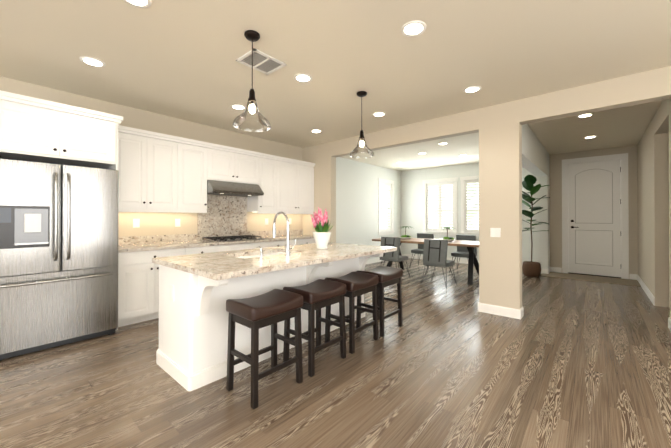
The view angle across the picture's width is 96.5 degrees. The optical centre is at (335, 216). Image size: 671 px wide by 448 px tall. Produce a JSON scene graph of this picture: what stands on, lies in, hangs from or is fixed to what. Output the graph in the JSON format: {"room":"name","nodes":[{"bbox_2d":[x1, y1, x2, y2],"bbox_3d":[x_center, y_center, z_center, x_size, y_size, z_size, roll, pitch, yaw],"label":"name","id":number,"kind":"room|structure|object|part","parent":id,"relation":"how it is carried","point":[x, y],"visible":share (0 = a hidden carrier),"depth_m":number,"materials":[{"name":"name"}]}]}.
{"room":"kitchen","nodes":[
{"label":"kitchen","id":0,"kind":"room"},
{"bbox_2d":[0,76,400,259],"bbox_3d":[-2.003,-0.083,4.956,0.150,2.740,12.600,0,0,41],"label":"wall","id":1,"kind":"structure","parent":0,"point":[157,223],"depth_m":5.40,"materials":[{"name":"beige paint"}]},
{"bbox_2d":[0,94,71,164],"bbox_3d":[-3.132,-0.833,3.047,0.647,0.500,0.528,0,0,41],"label":"upper cabinet","id":2,"kind":"object","parent":1,"relation":"attached to","point":[31,131],"depth_m":2.87,"materials":[{"name":"white wood"}]},
{"bbox_2d":[64,110,119,169],"bbox_3d":[-2.864,-0.831,3.355,0.647,0.500,0.528,0,0,41],"label":"upper cabinet","id":3,"kind":"object","parent":1,"relation":"attached to","point":[94,140],"depth_m":3.21,"materials":[{"name":"white wood"}]},
{"bbox_2d":[112,130,151,209],"bbox_3d":[-2.649,-0.569,3.832,0.347,0.960,0.428,0,0,41],"label":"upper cabinet","id":4,"kind":"object","parent":1,"relation":"attached to","point":[135,168],"depth_m":3.74,"materials":[{"name":"white wood"}]},
{"bbox_2d":[133,219,139,227],"bbox_3d":[-2.689,0.092,4.041,0.009,0.118,0.075,0,0,41],"label":"outlet","id":5,"kind":"object","parent":1,"relation":"attached to","point":[136,222],"depth_m":4.04,"materials":[{"name":"white plastic"}]},
{"bbox_2d":[152,134,183,209],"bbox_3d":[-2.426,-0.568,4.088,0.347,0.960,0.487,0,0,41],"label":"upper cabinet","id":6,"kind":"object","parent":1,"relation":"attached to","point":[159,172],"depth_m":4.02,"materials":[{"name":"white wood"}]},
{"bbox_2d":[175,219,179,226],"bbox_3d":[-2.341,0.094,4.441,0.009,0.118,0.075,0,0,41],"label":"outlet","id":7,"kind":"object","parent":1,"relation":"attached to","point":[177,221],"depth_m":4.43,"materials":[{"name":"white plastic"}]},
{"bbox_2d":[184,142,207,209],"bbox_3d":[-2.187,-0.566,4.363,0.347,0.960,0.480,0,0,41],"label":"upper cabinet","id":8,"kind":"object","parent":1,"relation":"attached to","point":[195,153],"depth_m":4.30,"materials":[{"name":"white wood"}]},
{"bbox_2d":[118,231,301,242],"bbox_3d":[-1.803,0.325,5.051,0.019,0.105,3.385,0,0,41],"label":"backsplash","id":9,"kind":"structure","parent":1,"relation":"attached to","point":[152,238],"depth_m":4.32,"materials":[{"name":"beige stone"}]},
{"bbox_2d":[208,146,239,181],"bbox_3d":[-1.864,-0.794,4.736,0.347,0.500,0.504,0,0,41],"label":"upper cabinet","id":10,"kind":"object","parent":1,"relation":"attached to","point":[223,163],"depth_m":4.63,"materials":[{"name":"white wood"}]},
{"bbox_2d":[207,180,263,196],"bbox_3d":[-1.674,-0.441,4.824,0.517,0.197,0.880,0,0,41],"label":"range hood","id":11,"kind":"object","parent":1,"relation":"attached to","point":[215,187],"visible":0.94,"depth_m":4.66,"materials":[{"name":"silver metal"}]},
{"bbox_2d":[236,150,259,185],"bbox_3d":[-1.611,-0.793,5.027,0.347,0.500,0.504,0,0,41],"label":"upper cabinet","id":12,"kind":"object","parent":1,"relation":"attached to","point":[249,163],"depth_m":4.98,"materials":[{"name":"white wood"}]},
{"bbox_2d":[247,154,279,213],"bbox_3d":[-1.299,-0.561,5.386,0.347,0.960,0.450,0,0,41],"label":"upper cabinet","id":13,"kind":"object","parent":1,"relation":"attached to","point":[269,203],"depth_m":5.26,"materials":[{"name":"white wood"}]},
{"bbox_2d":[280,158,299,213],"bbox_3d":[-1.035,-0.560,5.690,0.347,0.960,0.592,0,0,41],"label":"upper cabinet","id":14,"kind":"object","parent":1,"relation":"attached to","point":[289,171],"depth_m":5.63,"materials":[{"name":"white wood"}]},
{"bbox_2d":[300,162,314,213],"bbox_3d":[-0.744,-0.558,6.025,0.347,0.960,0.533,0,0,41],"label":"upper cabinet","id":15,"kind":"object","parent":1,"relation":"attached to","point":[306,168],"depth_m":5.96,"materials":[{"name":"white wood"}]},
{"bbox_2d":[366,258,382,263],"bbox_3d":[0.747,1.243,7.992,0.014,0.117,4.100,0,0,41],"label":"baseboard","id":16,"kind":"structure","parent":1,"relation":"attached to","point":[375,260],"depth_m":8.34,"materials":[{"name":"white"}]},
{"bbox_2d":[380,182,390,231],"bbox_3d":[1.469,-0.269,8.895,0.068,1.426,0.636,0,0,41],"label":"blinds","id":17,"kind":"object","parent":1,"relation":"attached to","point":[388,186],"visible":0.75,"depth_m":8.92,"materials":[{"name":"white plastic"}]},
{"bbox_2d":[378,178,394,235],"bbox_3d":[1.458,-0.269,8.905,0.200,1.640,0.880,0,0,41],"label":"trim","id":18,"kind":"structure","parent":1,"relation":"attached to","point":[391,182],"depth_m":9.03,"materials":[{"name":"white wood"}]},
{"bbox_2d":[0,258,670,447],"bbox_3d":[0.922,1.304,2.409,7.900,0.060,12.600,0,0,41],"label":"floor","id":19,"kind":"structure","parent":0,"point":[566,363],"depth_m":2.25,"materials":[{"name":"brown wood"}]},
{"bbox_2d":[0,158,118,361],"bbox_3d":[-2.908,0.385,3.121,0.827,1.785,0.925,0,0,41],"label":"refrigerator","id":20,"kind":"object","parent":19,"relation":"on","point":[59,223],"visible":1,"depth_m":2.86,"materials":[{"name":"silver metal"}]},
{"bbox_2d":[118,247,189,326],"bbox_3d":[-2.425,0.846,3.874,0.620,0.870,0.798,0,0,41],"label":"base cabinet","id":21,"kind":"object","parent":19,"relation":"on","point":[138,285],"depth_m":3.54,"materials":[{"name":"white wood"}]},
{"bbox_2d":[118,235,313,250],"bbox_3d":[-1.568,0.396,4.846,0.642,0.040,3.385,0,0,41],"label":"countertop","id":22,"kind":"structure","parent":21,"relation":"on","point":[269,238],"depth_m":4.10,"materials":[{"name":"beige stone"}]},
{"bbox_2d":[200,235,265,241],"bbox_3d":[-1.621,0.351,4.777,0.510,0.048,0.865,0,0,41],"label":"cooktop","id":23,"kind":"object","parent":22,"relation":"in","point":[230,238],"visible":1,"depth_m":4.67,"materials":[{"name":"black metal"}]},
{"bbox_2d":[190,247,217,253],"bbox_3d":[-2.084,0.848,4.267,0.620,0.870,0.479,0,0,41],"label":"base cabinet","id":24,"kind":"object","parent":19,"relation":"on","point":[193,250],"depth_m":4.10,"materials":[{"name":"white wood"}]},
{"bbox_2d":[218,243,273,251],"bbox_3d":[-1.635,0.851,4.784,0.620,0.870,1.009,0,0,41],"label":"base cabinet","id":25,"kind":"object","parent":19,"relation":"on","point":[229,246],"depth_m":4.56,"materials":[{"name":"white wood"}]},
{"bbox_2d":[226,289,302,408],"bbox_3d":[-0.527,0.938,2.252,0.360,0.671,0.460,0,0,41],"label":"bar stool","id":26,"kind":"object","parent":19,"relation":"on","point":[272,308],"visible":1,"depth_m":2.18,"materials":[{"name":"black wood"}]},
{"bbox_3d":[-0.527,0.652,2.253,0.360,0.100,0.460,0,0,41],"label":"seat","id":27,"kind":"part","parent":26,"relation":"part of","materials":[{"name":"brown leather"}]},
{"bbox_2d":[156,252,385,390],"bbox_3d":[-0.476,0.843,3.129,0.974,0.870,2.218,0,0,41],"label":"kitchen island","id":28,"kind":"object","parent":19,"relation":"on","point":[196,291],"depth_m":2.39,"materials":[{"name":"white wood"}]},
{"bbox_2d":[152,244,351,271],"bbox_3d":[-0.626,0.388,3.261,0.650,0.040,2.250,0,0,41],"label":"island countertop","id":29,"kind":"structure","parent":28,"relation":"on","point":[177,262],"depth_m":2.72,"materials":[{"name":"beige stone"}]},
{"bbox_2d":[311,207,332,248],"bbox_3d":[-0.138,0.132,3.431,0.290,0.473,0.281,0,0,41],"label":"flower pot","id":30,"kind":"object","parent":29,"relation":"on","point":[321,234],"visible":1,"depth_m":3.35,"materials":[{"name":"white ceramic"}]},
{"bbox_2d":[184,244,395,279],"bbox_3d":[-0.192,0.387,2.884,0.500,0.040,2.250,0,0,41],"label":"island countertop","id":31,"kind":"structure","parent":28,"relation":"on","point":[219,269],"depth_m":2.41,"materials":[{"name":"beige stone"}]},
{"bbox_2d":[256,246,263,259],"bbox_3d":[-0.653,0.312,2.576,0.092,0.106,0.040,0,0,41],"label":"soap dispenser","id":32,"kind":"object","parent":31,"relation":"on","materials":[{"name":"silver metal"}]},
{"bbox_2d":[244,252,279,259],"bbox_3d":[-0.704,0.507,3.003,0.454,0.224,0.764,0,0,41],"label":"sink","id":33,"kind":"object","parent":31,"relation":"in","point":[249,253],"depth_m":3.16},
{"bbox_2d":[274,239,289,246],"bbox_3d":[-1.196,0.853,5.289,0.620,0.870,0.450,0,0,41],"label":"base cabinet","id":34,"kind":"object","parent":19,"relation":"on","point":[284,241],"depth_m":5.15,"materials":[{"name":"white wood"}]},
{"bbox_2d":[290,239,314,244],"bbox_3d":[-0.797,0.856,5.749,0.620,0.870,1.006,0,0,41],"label":"base cabinet","id":35,"kind":"object","parent":19,"relation":"on","point":[299,241],"depth_m":5.49,"materials":[{"name":"white wood"}]},
{"bbox_2d":[283,279,345,376],"bbox_3d":[-0.179,0.940,2.652,0.360,0.671,0.460,0,0,41],"label":"bar stool","id":36,"kind":"object","parent":19,"relation":"on","point":[318,294],"visible":0.9,"depth_m":2.58,"materials":[{"name":"black wood"}]},
{"bbox_3d":[-0.179,0.654,2.653,0.360,0.100,0.460,0,0,41],"label":"seat","id":37,"kind":"part","parent":36,"relation":"part of","materials":[{"name":"brown leather"}]},
{"bbox_2d":[325,272,377,353],"bbox_3d":[0.168,0.942,3.052,0.360,0.671,0.460,0,0,41],"label":"bar stool","id":38,"kind":"object","parent":19,"relation":"on","point":[358,283],"visible":0.85,"depth_m":2.97,"materials":[{"name":"black wood"}]},
{"bbox_3d":[0.168,0.656,3.054,0.360,0.100,0.460,0,0,41],"label":"seat","id":39,"kind":"part","parent":38,"relation":"part of","materials":[{"name":"brown leather"}]},
{"bbox_2d":[356,266,402,336],"bbox_3d":[0.509,0.944,3.445,0.360,0.671,0.460,0,0,41],"label":"bar stool","id":40,"kind":"object","parent":19,"relation":"on","point":[387,276],"visible":0.81,"depth_m":3.38,"materials":[{"name":"black wood"}]},
{"bbox_3d":[0.509,0.658,3.446,0.360,0.100,0.460,0,0,41],"label":"seat","id":41,"kind":"part","parent":40,"relation":"part of","materials":[{"name":"brown leather"}]},
{"bbox_2d":[379,237,409,276],"bbox_3d":[1.225,0.859,6.267,0.492,0.861,0.510,0,0,41],"label":"dining chair","id":42,"kind":"object","parent":19,"relation":"on","point":[393,256],"visible":0.77,"depth_m":6.10,"materials":[{"name":"black fabric"}]},
{"bbox_2d":[409,233,433,267],"bbox_3d":[2.198,0.865,7.541,0.492,0.861,0.510,0,0,41],"label":"dining chair","id":43,"kind":"object","parent":19,"relation":"on","point":[419,250],"visible":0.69,"depth_m":7.59,"materials":[{"name":"black fabric"}]},
{"bbox_2d":[372,238,478,284],"bbox_3d":[2.101,0.919,6.552,2.450,0.778,1.000,0,0,41],"label":"dining table","id":44,"kind":"object","parent":19,"relation":"on","point":[472,258],"visible":0.6,"depth_m":6.01,"materials":[{"name":"brown wood"}]},
{"bbox_2d":[398,226,413,238],"bbox_3d":[1.639,0.382,6.969,0.380,0.298,0.366,0,0,41],"label":"centerpiece","id":45,"kind":"object","parent":44,"relation":"on","point":[405,236],"visible":0.98,"depth_m":6.88,"materials":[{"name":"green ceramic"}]},
{"bbox_2d":[439,227,455,241],"bbox_3d":[2.370,0.379,6.321,0.362,0.298,0.340,0,0,41],"label":"centerpiece","id":46,"kind":"object","parent":44,"relation":"on","point":[449,239],"visible":0.9,"depth_m":6.25,"materials":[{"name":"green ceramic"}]},
{"bbox_2d":[421,239,456,288],"bbox_3d":[1.931,0.856,5.601,0.492,0.861,0.510,0,0,41],"label":"dining chair","id":47,"kind":"object","parent":19,"relation":"on","point":[435,252],"visible":1,"depth_m":5.45,"materials":[{"name":"black fabric"}]},
{"bbox_2d":[449,234,476,272],"bbox_3d":[2.953,0.862,6.885,0.492,0.861,0.510,0,0,41],"label":"dining chair","id":48,"kind":"object","parent":19,"relation":"on","point":[461,251],"visible":0.6,"depth_m":6.92,"materials":[{"name":"black fabric"}]},
{"bbox_2d":[522,174,549,276],"bbox_3d":[4.252,0.204,6.463,0.635,2.180,0.766,0,0,41],"label":"fiddle leaf fig","id":49,"kind":"object","parent":19,"relation":"on","point":[531,268],"visible":0.94,"depth_m":6.40,"materials":[{"name":"green plant"}]},
{"bbox_2d":[540,272,640,285],"bbox_3d":[5.335,1.286,6.186,1.750,0.012,0.690,0,0,41],"label":"door mat","id":50,"kind":"object","parent":19,"relation":"on","point":[597,278],"visible":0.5,"depth_m":6.16,"materials":[{"name":"brown fabric"}]},
{"bbox_2d":[0,0,670,170],"bbox_3d":[0.922,-1.516,2.422,7.900,0.100,12.600,0,0,41],"label":"ceiling","id":51,"kind":"structure","parent":0,"point":[175,58],"depth_m":2.79,"materials":[{"name":"beige paint"}]},
{"bbox_2d":[80,56,105,66],"bbox_3d":[-2.288,-1.459,2.823,0.197,0.009,0.186,0,0,41],"label":"recessed light","id":52,"kind":"object","parent":51,"relation":"in","point":[91,61],"depth_m":2.82,"materials":[{"name":"white"}]},
{"bbox_2d":[123,0,151,7],"bbox_3d":[-1.340,-1.463,2.033,0.148,0.009,0.136,0,0,41],"label":"recessed light","id":53,"kind":"object","parent":51,"relation":"in","point":[136,3],"depth_m":2.05,"materials":[{"name":"white"}]},
{"bbox_2d":[231,104,245,109],"bbox_3d":[-1.290,-1.453,3.975,0.192,0.009,0.184,0,0,41],"label":"recessed light","id":54,"kind":"object","parent":51,"relation":"in","point":[235,106],"depth_m":3.99,"materials":[{"name":"white"}]},
{"bbox_2d":[233,30,270,131],"bbox_3d":[-0.672,-1.093,2.414,0.300,0.745,0.300,0,0,41],"label":"pendant light","id":55,"kind":"object","parent":51,"relation":"hanging from","point":[252,36],"visible":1,"depth_m":2.41,"materials":[{"name":"clear glass"}]},
{"bbox_2d":[236,48,286,74],"bbox_3d":[-0.702,-1.456,2.839,0.300,0.014,0.360,0,0,41],"label":"ceiling vent","id":56,"kind":"object","parent":51,"relation":"in","point":[264,63],"visible":0.98,"depth_m":2.82,"materials":[{"name":"white metal"}]},
{"bbox_2d":[294,74,311,82],"bbox_3d":[-0.339,-1.457,3.151,0.188,0.009,0.191,0,0,41],"label":"recessed light","id":57,"kind":"object","parent":51,"relation":"in","point":[303,78],"depth_m":3.16,"materials":[{"name":"white"}]},
{"bbox_2d":[311,129,321,132],"bbox_3d":[-0.333,-1.448,5.085,0.188,0.009,0.181,0,0,41],"label":"recessed light","id":58,"kind":"object","parent":51,"relation":"in","point":[315,130],"depth_m":5.10,"materials":[{"name":"white"}]},
{"bbox_2d":[349,91,373,157],"bbox_3d":[0.311,-1.088,3.547,0.300,0.745,0.300,0,0,41],"label":"pendant light","id":59,"kind":"object","parent":51,"relation":"hanging from","point":[354,151],"visible":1,"depth_m":3.55,"materials":[{"name":"clear glass"}]},
{"bbox_2d":[372,112,385,116],"bbox_3d":[0.616,-1.452,4.256,0.187,0.009,0.196,0,0,41],"label":"recessed light","id":60,"kind":"object","parent":51,"relation":"in","point":[377,114],"depth_m":4.27,"materials":[{"name":"white"}]},
{"bbox_2d":[401,20,425,36],"bbox_3d":[0.607,-1.461,2.328,0.186,0.009,0.193,0,0,41],"label":"recessed light","id":61,"kind":"object","parent":51,"relation":"in","point":[412,28],"depth_m":2.33,"materials":[{"name":"white"}]},
{"bbox_2d":[463,86,480,92],"bbox_3d":[1.567,-1.456,3.434,0.181,0.009,0.194,0,0,41],"label":"recessed light","id":62,"kind":"object","parent":51,"relation":"in","point":[472,89],"depth_m":3.44,"materials":[{"name":"white"}]},
{"bbox_2d":[577,113,593,117],"bbox_3d":[3.603,-1.452,4.319,0.191,0.009,0.191,0,0,35],"label":"recessed light","id":63,"kind":"object","parent":51,"relation":"in","point":[584,116],"depth_m":4.31,"materials":[{"name":"white"}]},
{"bbox_2d":[302,66,670,309],"bbox_3d":[2.227,-0.088,3.918,7.600,2.740,0.180,0,0,41],"label":"wall","id":64,"kind":"structure","parent":0,"point":[498,127],"depth_m":3.88,"materials":[{"name":"beige paint"}]},
{"bbox_2d":[490,228,500,236],"bbox_3d":[2.090,0.212,3.911,0.120,0.120,0.008,0,0,41],"label":"light switch","id":65,"kind":"object","parent":64,"relation":"attached to","point":[495,232],"visible":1,"depth_m":3.91,"materials":[{"name":"white plastic"}]},
{"bbox_2d":[478,302,521,318],"bbox_3d":[2.114,1.223,3.881,0.498,0.117,0.014,0,0,41],"label":"baseboard","id":66,"kind":"structure","parent":64,"relation":"attached to","point":[502,311],"depth_m":3.86,"materials":[{"name":"white wood"}]},
{"bbox_2d":[401,145,637,273],"bbox_3d":[5.004,-0.073,7.116,7.600,2.740,0.150,0,0,41],"label":"wall","id":67,"kind":"structure","parent":0,"point":[411,199],"depth_m":7.25,"materials":[{"name":"white paint"}]},
{"bbox_2d":[422,177,457,235],"bbox_3d":[3.070,-0.270,8.763,1.060,1.640,0.200,0,0,41],"label":"trim","id":68,"kind":"structure","parent":67,"relation":"attached to","point":[454,180],"depth_m":8.73,"materials":[{"name":"white wood"}]},
{"bbox_2d":[401,254,478,263],"bbox_3d":[3.478,1.245,8.326,3.640,0.117,0.014,0,0,41],"label":"baseboard","id":69,"kind":"structure","parent":67,"relation":"attached to","point":[465,261],"depth_m":8.55,"materials":[{"name":"white"}]},
{"bbox_2d":[427,182,453,231],"bbox_3d":[3.060,-0.270,8.752,0.816,1.426,0.068,0,0,41],"label":"blinds","id":70,"kind":"object","parent":67,"relation":"attached to","point":[440,186],"visible":0.98,"depth_m":8.73,"materials":[{"name":"white plastic"}]},
{"bbox_2d":[460,175,478,236],"bbox_3d":[3.908,-0.273,8.036,1.060,1.640,0.200,0,0,41],"label":"trim","id":71,"kind":"structure","parent":67,"relation":"attached to","point":[463,180],"depth_m":8.27,"materials":[{"name":"white wood"}]},
{"bbox_2d":[465,180,478,232],"bbox_3d":[3.898,-0.273,8.024,0.816,1.426,0.068,0,0,41],"label":"blinds","id":72,"kind":"object","parent":67,"relation":"attached to","point":[471,210],"visible":0.33,"depth_m":8.17,"materials":[{"name":"white plastic"}]},
{"bbox_2d":[568,160,620,276],"bbox_3d":[5.627,0.044,6.514,0.882,2.452,0.101,0,0,41],"label":"entry door","id":73,"kind":"structure","parent":67,"relation":"in","point":[594,214],"depth_m":6.50,"materials":[{"name":"white wood"}]},
{"bbox_2d":[562,153,628,278],"bbox_3d":[5.643,-0.001,6.547,1.090,2.590,0.170,0,0,41],"label":"door frame","id":74,"kind":"structure","parent":67,"relation":"attached to","point":[623,158],"depth_m":6.30,"materials":[{"name":"white painted wood"}]},
{"bbox_2d":[522,124,549,268],"bbox_3d":[3.602,-0.081,5.539,0.210,2.740,4.070,0,0,41],"label":"wall","id":75,"kind":"structure","parent":0,"point":[535,158],"depth_m":6.70,"materials":[{"name":"white paint"}]},
{"bbox_2d":[637,99,670,317],"bbox_3d":[4.822,-0.086,4.459,0.150,2.740,4.100,0,0,41],"label":"wall","id":76,"kind":"structure","parent":0,"point":[654,199],"depth_m":4.29,"materials":[{"name":"beige paint"}]},
{"bbox_2d":[636,274,654,305],"bbox_3d":[5.344,1.229,5.178,0.014,0.117,2.320,0,0,41],"label":"baseboard","id":77,"kind":"structure","parent":76,"relation":"attached to","point":[644,287],"depth_m":4.91,"materials":[{"name":"white"}]},
{"label":"outside","id":78,"kind":"structure","parent":0,"visible":0},
{"bbox_2d":[380,186,386,227],"bbox_3d":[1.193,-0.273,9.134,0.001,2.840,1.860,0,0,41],"label":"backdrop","id":79,"kind":"structure","parent":78,"point":[383,209],"depth_m":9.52,"materials":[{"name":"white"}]},
{"bbox_2d":[429,183,478,228],"bbox_3d":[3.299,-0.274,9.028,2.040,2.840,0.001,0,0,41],"label":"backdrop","id":80,"kind":"structure","parent":78,"point":[451,206],"depth_m":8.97,"materials":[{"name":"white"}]}
]}

